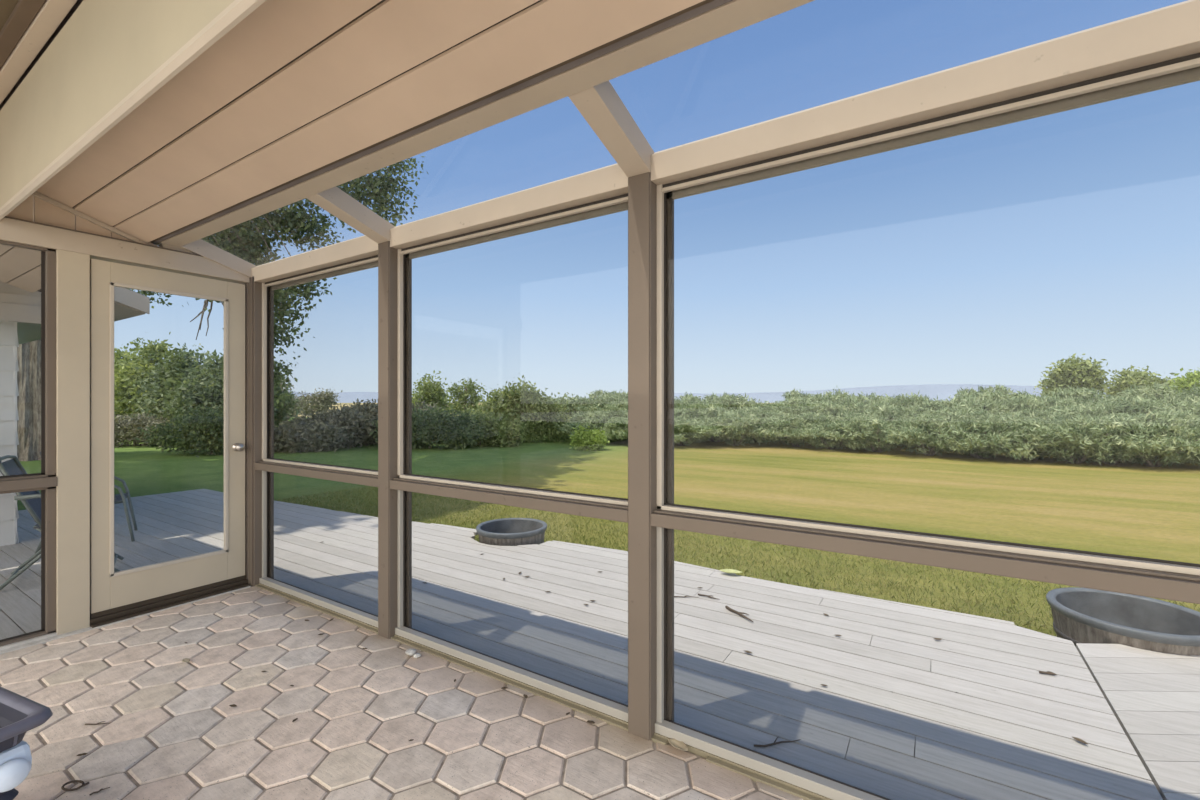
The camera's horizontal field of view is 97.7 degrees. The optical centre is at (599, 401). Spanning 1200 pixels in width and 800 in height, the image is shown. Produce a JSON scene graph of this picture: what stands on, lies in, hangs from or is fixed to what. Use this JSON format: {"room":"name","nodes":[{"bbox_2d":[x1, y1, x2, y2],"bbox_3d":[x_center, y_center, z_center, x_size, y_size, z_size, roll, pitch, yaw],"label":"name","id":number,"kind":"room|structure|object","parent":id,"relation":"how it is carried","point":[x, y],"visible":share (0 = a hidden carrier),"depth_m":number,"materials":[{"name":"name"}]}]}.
{"room":"sunroom","nodes":[
{"label":"sunroom","id":0,"kind":"room"},
{"bbox_2d":[0,321,18,545],"bbox_3d":[-9.749,0.055,4.592,6.626,2.590,5.232,0,0,33],"label":"wall","id":1,"kind":"structure","parent":0,"point":[7,332],"depth_m":4.95,"materials":[{"name":"white"}]},
{"bbox_2d":[14,322,16,542],"bbox_3d":[-5.587,0.150,5.006,0.032,2.400,0.022,0,0,33],"label":"trim","id":2,"kind":"structure","parent":1,"relation":"attached to","point":[15,323],"depth_m":5.00,"materials":[{"name":"white wood"}]},
{"bbox_2d":[0,0,18,30],"bbox_3d":[-0.728,-1.550,0.255,6.900,0.060,1.545,0,0,33],"label":"ceiling","id":3,"kind":"structure","parent":0,"point":[6,6],"depth_m":2.03,"materials":[{"name":"beige wood"}]},
{"bbox_2d":[6,195,158,246],"bbox_3d":[-3.414,-0.085,2.390,0.072,2.870,2.247,0,0,33],"label":"wall","id":4,"kind":"structure","parent":0,"point":[45,212],"depth_m":2.91,"materials":[{"name":"beige paint"}]},
{"bbox_2d":[0,0,45,68],"bbox_3d":[-0.316,-1.508,0.806,6.800,0.025,0.048,0,0,33],"label":"trim","id":5,"kind":"structure","parent":4,"relation":"attached to","point":[24,12],"depth_m":2.08,"materials":[{"name":"beige wood"}]},
{"bbox_2d":[0,240,56,646],"bbox_3d":[-3.466,0.216,2.280,0.104,2.128,1.546,0,0,33],"label":"window","id":6,"kind":"structure","parent":4,"relation":"in","point":[45,481],"depth_m":2.90,"materials":[{"name":"beige paint"}]},
{"bbox_2d":[0,632,56,650],"bbox_3d":[-3.883,1.315,1.668,0.140,0.070,3.026,0,0,33],"label":"sill","id":7,"kind":"structure","parent":4,"relation":"attached to","point":[54,633],"depth_m":2.81,"materials":[{"name":"wood"}]},
{"bbox_2d":[0,0,76,103],"bbox_3d":[-0.286,-1.502,0.852,6.800,0.035,0.057,0,0,33],"label":"trim","id":8,"kind":"structure","parent":4,"relation":"attached to","point":[52,13],"depth_m":2.16,"materials":[{"name":"beige paint"}]},
{"bbox_2d":[32,191,149,244],"bbox_3d":[-2.973,-1.072,2.996,0.022,0.239,0.645,0,0,33],"label":"trim","id":9,"kind":"structure","parent":4,"relation":"attached to","point":[36,194],"depth_m":3.01,"materials":[{"name":"beige paint"}]},
{"bbox_2d":[0,586,250,654],"bbox_3d":[-3.548,1.322,2.020,0.046,0.056,3.980,0,0,33],"label":"trim","id":10,"kind":"structure","parent":4,"relation":"attached to","point":[43,641],"depth_m":2.96,"materials":[{"name":"wood"}]},
{"bbox_2d":[90,259,244,617],"bbox_3d":[-2.716,0.211,3.363,0.109,2.082,0.804,0,0,33],"label":"door","id":11,"kind":"structure","parent":4,"relation":"in","point":[111,591],"depth_m":3.25,"materials":[{"name":"paint"}]},
{"bbox_2d":[0,217,249,283],"bbox_3d":[-3.284,-0.907,2.605,0.140,0.118,2.750,0,0,33],"label":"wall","id":12,"kind":"structure","parent":0,"point":[11,230],"depth_m":3.12,"materials":[{"name":"beige paint"}]},
{"bbox_2d":[5,216,203,256],"bbox_3d":[-2.826,-0.969,3.220,0.048,0.006,1.180,0,0,33],"label":"trim","id":13,"kind":"structure","parent":12,"relation":"attached to","point":[5,216],"depth_m":3.04,"materials":[{"name":"beige paint"}]},
{"bbox_2d":[0,0,234,207],"bbox_3d":[-0.265,-1.214,0.885,6.800,0.503,0.017,0,0,33],"label":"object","id":14,"kind":"structure","parent":12,"relation":"attached to","point":[106,49],"depth_m":1.90,"materials":[{"name":"paint"}]},
{"bbox_2d":[0,0,265,219],"bbox_3d":[-0.267,-0.953,0.881,6.800,0.030,0.025,0,0,33],"label":"trim","id":15,"kind":"structure","parent":12,"relation":"attached to","point":[237,10],"depth_m":1.57,"materials":[{"name":"beige wood"}]},
{"bbox_2d":[150,0,713,241],"bbox_3d":[0.044,-1.017,1.461,6.900,0.055,0.066,0,0,33],"label":"trim","id":16,"kind":"structure","parent":12,"relation":"attached to","point":[702,3],"depth_m":1.71,"materials":[{"name":"beige wood"}]},
{"bbox_2d":[0,0,704,292],"bbox_3d":[-1.254,-1.098,1.891,9.550,0.224,0.610,0,0,33],"label":"ceiling","id":17,"kind":"structure","parent":0,"point":[294,89],"depth_m":1.79,"materials":[{"name":"beige paint"}]},
{"bbox_2d":[0,0,732,291],"bbox_3d":[-1.579,-1.474,1.289,9.650,0.952,2.370,0,0,33],"label":"roof","id":18,"kind":"structure","parent":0,"point":[716,3],"depth_m":1.84,"materials":[{"name":"beige wood"}]},
{"bbox_2d":[155,0,813,246],"bbox_3d":[0.090,-1.123,1.533,6.900,0.243,0.104,0,0,33],"label":"beam","id":19,"kind":"structure","parent":18,"relation":"attached to","point":[732,16],"depth_m":1.72,"materials":[{"name":"beige paint"}]},
{"bbox_2d":[0,586,802,799],"bbox_3d":[-0.684,1.379,0.140,7.137,0.161,4.300,0,0,33],"label":"floor","id":20,"kind":"structure","parent":0,"point":[172,731],"depth_m":2.11,"materials":[{"name":"tile"}]},
{"bbox_2d":[0,687,52,799],"bbox_3d":[-1.828,1.072,1.366,0.560,0.456,0.400,0,0,23],"label":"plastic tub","id":21,"kind":"object","parent":20,"relation":"on","point":[19,714],"visible":1,"depth_m":1.40,"materials":[{"name":"plastic"}]},
{"bbox_2d":[56,249,89,634],"bbox_3d":[-3.032,0.251,2.999,0.140,2.198,0.134,0,0,33],"label":"post","id":22,"kind":"object","parent":20,"relation":"on","point":[72,268],"visible":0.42,"depth_m":2.96,"materials":[{"name":"paint"}]},
{"bbox_2d":[90,579,249,627],"bbox_3d":[-2.763,1.302,3.396,0.185,0.096,0.820,0,0,33],"label":"threshold","id":23,"kind":"object","parent":20,"relation":"on","point":[140,610],"visible":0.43,"depth_m":3.30,"materials":[{"name":"brown metal"}]},
{"bbox_2d":[249,277,261,586],"bbox_3d":[-2.478,0.230,3.777,0.155,2.240,0.115,0,0,33],"label":"post","id":24,"kind":"object","parent":20,"relation":"on","point":[255,287],"visible":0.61,"depth_m":3.71,"materials":[{"name":"beige paint"}]},
{"bbox_2d":[158,239,255,276],"bbox_3d":[-2.619,-0.997,3.577,0.092,0.228,0.605,0,0,33],"label":"rafter","id":25,"kind":"object","parent":24,"relation":"on","point":[201,247],"visible":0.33,"depth_m":3.54,"materials":[{"name":"beige paint"}]},
{"bbox_2d":[378,241,397,638],"bbox_3d":[-1.169,0.230,2.943,0.100,2.240,0.111,0,0,33],"label":"post","id":26,"kind":"object","parent":20,"relation":"on","point":[387,255],"visible":0.65,"depth_m":2.89,"materials":[{"name":"beige paint"}]},
{"bbox_2d":[307,186,394,243],"bbox_3d":[-1.278,-0.997,2.773,0.100,0.228,0.525,0,0,33],"label":"rafter","id":27,"kind":"object","parent":26,"relation":"on","point":[335,201],"visible":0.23,"depth_m":2.71,"materials":[{"name":"beige paint"}]},
{"bbox_2d":[255,583,831,799],"bbox_3d":[0.410,1.368,1.940,6.800,0.164,0.099,0,0,33],"label":"sill","id":28,"kind":"structure","parent":20,"relation":"on","point":[755,776],"depth_m":2.24,"materials":[{"name":"wood"}]},
{"bbox_2d":[628,172,656,740],"bbox_3d":[0.179,0.230,2.081,0.100,2.240,0.111,0,0,33],"label":"post","id":29,"kind":"object","parent":20,"relation":"on","point":[642,192],"visible":0.79,"depth_m":2.03,"materials":[{"name":"beige paint"}]},
{"bbox_2d":[568,80,654,176],"bbox_3d":[0.070,-0.997,1.911,0.100,0.228,0.525,0,0,33],"label":"rafter","id":30,"kind":"object","parent":29,"relation":"on","point":[600,105],"visible":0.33,"depth_m":1.85,"materials":[{"name":"beige paint"}]},
{"bbox_2d":[251,0,1199,289],"bbox_3d":[-0.419,-0.900,2.482,4.820,0.200,0.130,0,0,33],"label":"horizontal beam","id":31,"kind":"structure","parent":0,"point":[1170,32],"depth_m":1.65,"materials":[{"name":"beige paint"}]},
{"bbox_2d":[243,282,249,583],"bbox_3d":[-2.542,0.251,3.752,0.155,2.198,0.018,0,0,33],"label":"trim","id":32,"kind":"structure","parent":31,"relation":"attached to","point":[247,285],"depth_m":3.72,"materials":[{"name":"beige paint"}]},
{"bbox_2d":[255,255,377,627],"bbox_3d":[-1.809,0.218,3.356,1.425,2.135,0.105,0,0,33],"label":"window","id":33,"kind":"structure","parent":31,"relation":"in","point":[269,464],"depth_m":3.67,"materials":[{"name":"beige paint"}]},
{"bbox_2d":[390,194,627,721],"bbox_3d":[-0.493,0.218,2.514,1.500,2.135,0.105,0,0,33],"label":"window","id":34,"kind":"structure","parent":31,"relation":"in","point":[579,504],"depth_m":2.63,"materials":[{"name":"beige paint"}]},
{"bbox_2d":[651,53,1199,799],"bbox_3d":[0.914,0.218,1.615,1.640,2.135,0.105,0,0,33],"label":"window","id":35,"kind":"structure","parent":31,"relation":"in","point":[1140,576],"depth_m":1.70,"materials":[{"name":"beige paint"}]},
{"label":"outside","id":36,"kind":"structure","parent":0,"visible":0},
{"bbox_2d":[291,403,772,416],"bbox_3d":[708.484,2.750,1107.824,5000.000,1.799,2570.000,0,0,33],"label":"field","id":37,"kind":"structure","parent":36,"point":[342,404],"depth_m":291.49,"materials":[{"name":"green plant"}]},
{"bbox_2d":[1033,353,1118,396],"bbox_3d":[35.618,-1.042,40.052,5.135,5.318,4.468,0,0,-7],"label":"round tree","id":38,"kind":"object","parent":37,"relation":"on","point":[1076,372],"visible":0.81,"depth_m":39.19,"materials":[{"name":"green plant"}]},
{"bbox_2d":[1102,363,1180,397],"bbox_3d":[41.090,-0.675,39.745,4.923,4.626,5.287,0,0,30],"label":"tree","id":39,"kind":"object","parent":37,"relation":"on","point":[1128,378],"visible":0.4,"depth_m":39.19,"materials":[{"name":"green plant"}]},
{"bbox_2d":[1166,367,1199,395],"bbox_3d":[41.799,-0.685,36.040,3.856,4.659,3.666,0,0,-8],"label":"tree","id":40,"kind":"object","parent":37,"relation":"on","point":[1186,382],"visible":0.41,"depth_m":36.37,"materials":[{"name":"green plant"}]},
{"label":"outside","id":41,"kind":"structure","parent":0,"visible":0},
{"bbox_2d":[288,391,412,402],"bbox_3d":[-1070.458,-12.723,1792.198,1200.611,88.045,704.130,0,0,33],"label":"hill","id":42,"kind":"structure","parent":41,"point":[344,397],"depth_m":1660.30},
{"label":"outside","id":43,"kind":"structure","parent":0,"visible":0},
{"bbox_2d":[674,383,1199,402],"bbox_3d":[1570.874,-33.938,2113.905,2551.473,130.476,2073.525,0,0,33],"label":"hill","id":44,"kind":"structure","parent":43,"point":[944,391],"depth_m":1964.93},
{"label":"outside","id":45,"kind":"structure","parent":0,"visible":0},
{"bbox_2d":[17,417,1199,636],"bbox_3d":[0.174,1.600,18.833,100.000,0.001,28.080,0,0,33],"label":"lawn","id":46,"kind":"structure","parent":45,"point":[1127,509],"depth_m":9.26,"materials":[{"name":"green plant"}]},
{"bbox_2d":[114,405,177,447],"bbox_3d":[-16.901,0.949,19.008,4.309,1.675,2.343,0,0,5],"label":"bush","id":47,"kind":"object","parent":46,"relation":"on","point":[125,429],"visible":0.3,"depth_m":18.66,"materials":[{"name":"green plant"}]},
{"bbox_2d":[114,332,189,422],"bbox_3d":[-18.984,-0.701,22.071,4.264,4.635,3.071,0,0,-16],"label":"leafy tree","id":48,"kind":"object","parent":46,"relation":"on","point":[124,391],"visible":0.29,"depth_m":21.46,"materials":[{"name":"green plant"}]},
{"bbox_2d":[127,342,220,421],"bbox_3d":[-16.602,-0.259,20.960,4.180,4.269,3.128,0,0,-13],"label":"leafy tree","id":49,"kind":"object","parent":46,"relation":"on","point":[159,388],"visible":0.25,"depth_m":20.52,"materials":[{"name":"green plant"}]},
{"bbox_2d":[135,402,223,457],"bbox_3d":[-12.055,0.952,15.995,3.359,1.926,2.157,0,0,3],"label":"bush","id":50,"kind":"object","parent":46,"relation":"on","point":[201,431],"visible":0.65,"depth_m":15.51,"materials":[{"name":"green plant"}]},
{"bbox_2d":[145,346,290,433],"bbox_3d":[-14.110,-0.157,19.622,4.467,3.853,3.127,0,0,3],"label":"leafy tree","id":51,"kind":"object","parent":46,"relation":"on","point":[212,387],"visible":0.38,"depth_m":18.90,"materials":[{"name":"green plant"}]},
{"bbox_2d":[17,156,428,460],"bbox_3d":[-10.442,-7.661,12.598,17.932,18.622,15.054,0,0,40],"label":"shade tree","id":52,"kind":"object","parent":46,"relation":"on","point":[237,240],"visible":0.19,"depth_m":12.30,"materials":[{"name":"green plant"}]},
{"bbox_2d":[274,361,304,425],"bbox_3d":[-14.746,-0.322,22.004,3.941,4.143,3.311,0,0,31],"label":"leafy tree","id":53,"kind":"object","parent":46,"relation":"on","point":[280,414],"visible":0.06,"depth_m":22.09,"materials":[{"name":"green plant"}]},
{"bbox_2d":[274,418,352,453],"bbox_3d":[-9.898,1.275,17.225,3.680,1.496,2.440,0,0,11],"label":"bush","id":54,"kind":"object","parent":46,"relation":"on","point":[306,438],"visible":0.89,"depth_m":16.72,"materials":[{"name":"green plant"}]},
{"bbox_2d":[293,387,341,416],"bbox_3d":[-25.102,0.095,45.915,4.350,3.034,3.626,0,0,15],"label":"bush","id":55,"kind":"object","parent":46,"relation":"on","point":[324,399],"visible":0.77,"depth_m":45.63,"materials":[{"name":"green plant"}]},
{"bbox_2d":[275,406,377,448],"bbox_3d":[-9.450,1.070,18.544,3.552,1.900,2.580,0,0,15],"label":"bush","id":56,"kind":"object","parent":46,"relation":"on","point":[360,427],"visible":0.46,"depth_m":18.20,"materials":[{"name":"green plant"}]},
{"bbox_2d":[325,398,377,445],"bbox_3d":[-8.789,0.887,20.111,3.600,2.114,2.354,0,0,10],"label":"bush","id":57,"kind":"object","parent":46,"relation":"on","point":[358,405],"visible":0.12,"depth_m":19.65,"materials":[{"name":"green plant"}]},
{"bbox_2d":[369,402,488,449],"bbox_3d":[-5.874,0.912,17.991,4.149,1.862,2.462,0,0,0],"label":"bush","id":58,"kind":"object","parent":46,"relation":"on","point":[448,429],"visible":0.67,"depth_m":17.58,"materials":[{"name":"green plant"}]},
{"bbox_2d":[412,370,453,414],"bbox_3d":[-8.816,-0.012,27.084,2.822,3.232,2.826,0,0,43],"label":"round tree","id":59,"kind":"object","parent":46,"relation":"on","point":[432,393],"visible":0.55,"depth_m":26.55,"materials":[{"name":"green plant"}]},
{"bbox_2d":[442,378,489,416],"bbox_3d":[-6.209,0.237,24.029,2.329,2.735,1.607,0,0,0],"label":"tree","id":60,"kind":"object","parent":46,"relation":"on","point":[460,399],"visible":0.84,"depth_m":23.87,"materials":[{"name":"green plant"}]},
{"bbox_2d":[460,404,528,447],"bbox_3d":[-4.174,0.949,18.995,3.202,1.790,2.524,0,0,12],"label":"bush","id":61,"kind":"object","parent":46,"relation":"on","point":[501,431],"visible":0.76,"depth_m":18.59,"materials":[{"name":"green plant"}]},
{"bbox_2d":[476,518,546,545],"bbox_3d":[-0.888,1.423,5.293,0.710,0.354,0.710,0,0,33],"label":"tub","id":62,"kind":"object","parent":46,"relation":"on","point":[504,531],"visible":0.52,"depth_m":5.20,"materials":[{"name":"grey rubber"}]},
{"bbox_2d":[464,375,573,442],"bbox_3d":[-3.297,0.340,20.976,4.759,3.044,3.144,0,0,0],"label":"bush","id":63,"kind":"object","parent":46,"relation":"on","point":[523,402],"visible":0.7,"depth_m":20.54,"materials":[{"name":"green plant"}]},
{"bbox_2d":[541,390,589,437],"bbox_3d":[-1.733,0.699,23.019,3.180,2.410,2.839,0,0,30],"label":"bush","id":64,"kind":"object","parent":46,"relation":"on","point":[571,406],"visible":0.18,"depth_m":22.48,"materials":[{"name":"green plant"}]},
{"bbox_2d":[569,423,609,450],"bbox_3d":[-0.370,1.251,17.506,1.458,1.097,1.284,0,0,19],"label":"bush","id":65,"kind":"object","parent":46,"relation":"on","point":[593,439],"visible":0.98,"depth_m":17.28,"materials":[{"name":"green plant"}]},
{"bbox_2d":[557,410,626,441],"bbox_3d":[-0.004,0.954,20.497,3.557,1.368,3.664,0,0,-16],"label":"juniper","id":66,"kind":"object","parent":46,"relation":"on","point":[592,419],"visible":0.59,"depth_m":19.51,"materials":[{"name":"green plant"}]},
{"bbox_2d":[565,388,627,418],"bbox_3d":[0.216,0.506,23.378,4.512,2.315,4.647,0,0,-37],"label":"juniper","id":67,"kind":"object","parent":46,"relation":"on","point":[613,395],"visible":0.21,"depth_m":22.50,"materials":[{"name":"green plant"}]},
{"bbox_2d":[567,399,627,439],"bbox_3d":[0.469,0.734,21.896,4.172,1.834,4.297,0,0,-4],"label":"juniper","id":68,"kind":"object","parent":46,"relation":"on","point":[614,409],"visible":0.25,"depth_m":21.08,"materials":[{"name":"green plant"}]},
{"bbox_2d":[600,410,680,439],"bbox_3d":[1.705,0.939,19.710,3.313,1.393,3.279,0,0,-42],"label":"juniper","id":69,"kind":"object","parent":46,"relation":"on","point":[624,434],"visible":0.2,"depth_m":19.02,"materials":[{"name":"green plant"}]},
{"bbox_2d":[674,398,708,438],"bbox_3d":[2.534,0.713,21.435,4.075,1.870,4.118,0,0,-43],"label":"juniper","id":70,"kind":"object","parent":46,"relation":"on","point":[681,409],"visible":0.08,"depth_m":20.89,"materials":[{"name":"green plant"}]},
{"bbox_2d":[674,416,723,445],"bbox_3d":[3.112,1.028,19.032,3.269,1.212,3.328,0,0,-41],"label":"juniper","id":71,"kind":"object","parent":46,"relation":"on","point":[694,429],"visible":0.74,"depth_m":18.13,"materials":[{"name":"green plant"}]},
{"bbox_2d":[674,399,758,441],"bbox_3d":[4.415,0.743,21.172,4.021,1.816,3.949,0,0,19],"label":"juniper","id":72,"kind":"object","parent":46,"relation":"on","point":[713,408],"visible":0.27,"depth_m":20.14,"materials":[{"name":"green plant"}]},
{"bbox_2d":[699,392,771,436],"bbox_3d":[5.716,0.598,23.009,3.779,2.148,4.028,0,0,-3],"label":"juniper","id":73,"kind":"object","parent":46,"relation":"on","point":[733,401],"visible":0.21,"depth_m":22.14,"materials":[{"name":"green plant"}]},
{"bbox_2d":[701,409,775,445],"bbox_3d":[4.953,0.948,19.073,2.855,1.398,3.044,0,0,17],"label":"juniper","id":74,"kind":"object","parent":46,"relation":"on","point":[734,424],"visible":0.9,"depth_m":18.34,"materials":[{"name":"green plant"}]},
{"bbox_2d":[730,405,789,441],"bbox_3d":[6.264,0.861,21.162,3.344,1.585,3.566,0,0,-7],"label":"juniper","id":75,"kind":"object","parent":46,"relation":"on","point":[769,413],"visible":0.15,"depth_m":20.31,"materials":[{"name":"green plant"}]},
{"bbox_2d":[757,395,818,411],"bbox_3d":[7.908,0.667,22.316,4.586,1.974,4.723,0,0,25],"label":"juniper","id":76,"kind":"object","parent":46,"relation":"on","point":[800,401],"visible":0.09,"depth_m":21.50,"materials":[{"name":"green plant"}]},
{"bbox_2d":[751,411,829,446],"bbox_3d":[6.881,0.974,18.801,3.145,1.326,3.053,0,0,-28],"label":"juniper","id":77,"kind":"object","parent":46,"relation":"on","point":[781,426],"visible":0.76,"depth_m":18.28,"materials":[{"name":"green plant"}]},
{"bbox_2d":[775,401,835,439],"bbox_3d":[8.313,0.792,20.616,4.102,1.710,4.225,0,0,-31],"label":"juniper","id":78,"kind":"object","parent":46,"relation":"on","point":[813,407],"visible":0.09,"depth_m":20.10,"materials":[{"name":"green plant"}]},
{"bbox_2d":[768,389,851,406],"bbox_3d":[10.141,0.424,24.692,3.978,2.494,4.050,0,0,-9],"label":"juniper","id":79,"kind":"object","parent":46,"relation":"on","point":[793,393],"visible":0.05,"depth_m":24.31,"materials":[{"name":"green plant"}]},
{"bbox_2d":[785,413,880,449],"bbox_3d":[7.845,0.986,17.749,3.060,1.294,3.093,0,0,19],"label":"juniper","id":80,"kind":"object","parent":46,"relation":"on","point":[817,440],"visible":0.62,"depth_m":17.26,"materials":[{"name":"green plant"}]},
{"bbox_2d":[810,392,874,412],"bbox_3d":[9.686,0.607,21.310,4.341,2.094,4.296,0,0,-29],"label":"juniper","id":81,"kind":"object","parent":46,"relation":"on","point":[852,399],"visible":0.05,"depth_m":20.53,"materials":[{"name":"green plant"}]},
{"bbox_2d":[812,400,894,441],"bbox_3d":[9.206,0.775,19.175,3.351,1.738,3.386,0,0,11],"label":"juniper","id":82,"kind":"object","parent":46,"relation":"on","point":[838,410],"visible":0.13,"depth_m":18.88,"materials":[{"name":"green plant"}]},
{"bbox_2d":[822,413,919,451],"bbox_3d":[8.692,0.967,16.885,3.059,1.343,3.005,0,0,31],"label":"juniper","id":83,"kind":"object","parent":46,"relation":"on","point":[871,427],"visible":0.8,"depth_m":16.18,"materials":[{"name":"green plant"}]},
{"bbox_2d":[856,390,930,413],"bbox_3d":[11.229,0.556,20.288,3.524,2.213,3.461,0,0,-17],"label":"juniper","id":84,"kind":"object","parent":46,"relation":"on","point":[903,398],"visible":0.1,"depth_m":19.61,"materials":[{"name":"green plant"}]},
{"bbox_2d":[862,398,940,447],"bbox_3d":[10.816,0.746,18.734,3.632,1.812,3.698,0,0,-26],"label":"juniper","id":85,"kind":"object","parent":46,"relation":"on","point":[892,410],"visible":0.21,"depth_m":18.13,"materials":[{"name":"green plant"}]},
{"bbox_2d":[894,400,958,417],"bbox_3d":[12.184,0.748,19.459,4.274,1.827,4.009,0,0,-14],"label":"juniper","id":86,"kind":"object","parent":46,"relation":"on","point":[916,402],"visible":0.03,"depth_m":18.69,"materials":[{"name":"green plant"}]},
{"bbox_2d":[880,412,975,455],"bbox_3d":[9.811,0.964,15.675,2.649,1.364,2.824,0,0,19],"label":"juniper","id":87,"kind":"object","parent":46,"relation":"on","point":[908,433],"visible":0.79,"depth_m":15.11,"materials":[{"name":"green plant"}]},
{"bbox_2d":[923,390,1006,409],"bbox_3d":[13.159,0.595,18.862,4.091,2.128,4.213,0,0,18],"label":"juniper","id":88,"kind":"object","parent":46,"relation":"on","point":[966,397],"visible":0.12,"depth_m":18.47,"materials":[{"name":"green plant"}]},
{"bbox_2d":[949,384,1013,402],"bbox_3d":[16.166,0.444,21.800,3.934,2.447,4.052,0,0,-10],"label":"juniper","id":89,"kind":"object","parent":46,"relation":"on","point":[982,390],"visible":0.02,"depth_m":21.19,"materials":[{"name":"green plant"}]},
{"bbox_2d":[915,408,1058,460],"bbox_3d":[10.827,0.899,14.738,3.402,1.484,3.505,0,0,-30],"label":"juniper","id":90,"kind":"object","parent":46,"relation":"on","point":[985,427],"visible":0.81,"depth_m":14.03,"materials":[{"name":"green plant"}]},
{"bbox_2d":[947,394,1039,421],"bbox_3d":[12.792,0.693,17.103,3.936,1.921,3.821,0,0,-2],"label":"juniper","id":91,"kind":"object","parent":46,"relation":"on","point":[993,407],"visible":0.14,"depth_m":16.50,"materials":[{"name":"green plant"}]},
{"bbox_2d":[972,388,1063,403],"bbox_3d":[14.405,0.563,18.306,3.622,2.186,3.660,0,0,-7],"label":"juniper","id":92,"kind":"object","parent":46,"relation":"on","point":[1001,394],"visible":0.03,"depth_m":18.11,"materials":[{"name":"green plant"}]},
{"bbox_2d":[955,416,1082,459],"bbox_3d":[11.825,0.991,14.554,3.066,1.284,3.098,0,0,-38],"label":"juniper","id":93,"kind":"object","parent":46,"relation":"on","point":[1045,444],"visible":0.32,"depth_m":13.51,"materials":[{"name":"green plant"}]},
{"bbox_2d":[1000,395,1090,419],"bbox_3d":[13.822,0.690,16.435,3.217,1.919,3.251,0,0,34],"label":"juniper","id":94,"kind":"object","parent":46,"relation":"on","point":[1026,410],"visible":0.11,"depth_m":15.94,"materials":[{"name":"green plant"}]},
{"bbox_2d":[1032,385,1119,402],"bbox_3d":[18.484,0.474,20.142,4.266,2.374,4.311,0,0,-24],"label":"juniper","id":95,"kind":"object","parent":46,"relation":"on","point":[1093,395],"visible":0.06,"depth_m":19.88,"materials":[{"name":"green plant"}]},
{"bbox_2d":[997,412,1171,463],"bbox_3d":[12.191,0.924,13.768,3.143,1.434,3.087,0,0,7],"label":"juniper","id":96,"kind":"object","parent":46,"relation":"on","point":[1072,434],"visible":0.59,"depth_m":12.99,"materials":[{"name":"green plant"}]},
{"bbox_2d":[1028,393,1161,454],"bbox_3d":[14.550,0.662,15.423,3.429,1.988,3.368,0,0,-34],"label":"juniper","id":97,"kind":"object","parent":46,"relation":"on","point":[1112,408],"visible":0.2,"depth_m":14.91,"materials":[{"name":"green plant"}]},
{"bbox_2d":[1053,412,1185,464],"bbox_3d":[13.092,0.949,13.497,2.690,1.397,2.868,0,0,-36],"label":"juniper","id":98,"kind":"object","parent":46,"relation":"on","point":[1174,440],"visible":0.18,"depth_m":12.76,"materials":[{"name":"green plant"}]},
{"bbox_2d":[1079,409,1199,467],"bbox_3d":[13.517,0.886,12.989,3.180,1.512,3.087,0,0,-27],"label":"juniper","id":99,"kind":"object","parent":46,"relation":"on","point":[1165,422],"visible":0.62,"depth_m":12.39,"materials":[{"name":"green plant"}]},
{"bbox_2d":[1082,399,1199,424],"bbox_3d":[15.541,0.776,15.362,3.362,1.768,3.585,0,0,11],"label":"juniper","id":100,"kind":"object","parent":46,"relation":"on","point":[1159,407],"visible":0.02,"depth_m":14.61,"materials":[{"name":"green plant"}]},
{"bbox_2d":[1114,381,1199,410],"bbox_3d":[18.247,0.488,16.967,3.795,2.354,3.909,0,0,31],"label":"juniper","id":101,"kind":"object","parent":46,"relation":"on","point":[1159,392],"visible":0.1,"depth_m":16.54,"materials":[{"name":"green plant"}]},
{"bbox_2d":[1157,400,1199,412],"bbox_3d":[16.932,0.777,15.258,3.650,1.741,3.760,0,0,27],"label":"juniper","id":102,"kind":"object","parent":46,"relation":"on","point":[1174,404],"visible":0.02,"depth_m":14.70,"materials":[{"name":"green plant"}]},
{"bbox_3d":[-9.494,-1.858,5.525,8.050,1.836,5.080,0,0,33],"label":"roof","id":103,"kind":"structure","parent":0,"visible":0},
{"bbox_2d":[0,281,149,343],"bbox_3d":[-9.481,-1.743,5.517,8.080,2.046,5.080,0,0,33],"label":"soffit","id":104,"kind":"structure","parent":103,"relation":"attached to","point":[19,305],"depth_m":4.82,"materials":[{"name":"paint"}]},
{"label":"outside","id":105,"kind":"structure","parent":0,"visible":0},
{"bbox_2d":[0,489,1199,799],"bbox_3d":[-0.186,1.380,1.967,18.157,0.060,7.549,0,0,20],"label":"deck","id":106,"kind":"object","parent":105,"point":[902,712],"visible":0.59,"depth_m":2.77,"materials":[{"name":"grey wood"}]},
{"bbox_2d":[0,455,123,589],"bbox_3d":[-4.181,0.876,4.094,0.666,0.946,0.548,0,0,-39],"label":"folding chair","id":107,"kind":"object","parent":106,"relation":"on","point":[31,500],"visible":0.35,"depth_m":3.89,"materials":[{"name":"grey metal"}]},
{"bbox_2d":[35,451,137,552],"bbox_3d":[-4.916,0.871,5.057,0.664,0.947,0.585,0,0,-39],"label":"patio chair","id":108,"kind":"object","parent":106,"relation":"on","point":[120,498],"visible":0.33,"depth_m":5.03,"materials":[{"name":"grey metal"}]},
{"bbox_2d":[1046,587,1199,655],"bbox_3d":[3.179,1.423,3.142,0.770,0.354,0.770,0,0,33],"label":"tub","id":109,"kind":"object","parent":106,"relation":"on","point":[1080,615],"visible":0.58,"depth_m":3.20,"materials":[{"name":"grey metal"}]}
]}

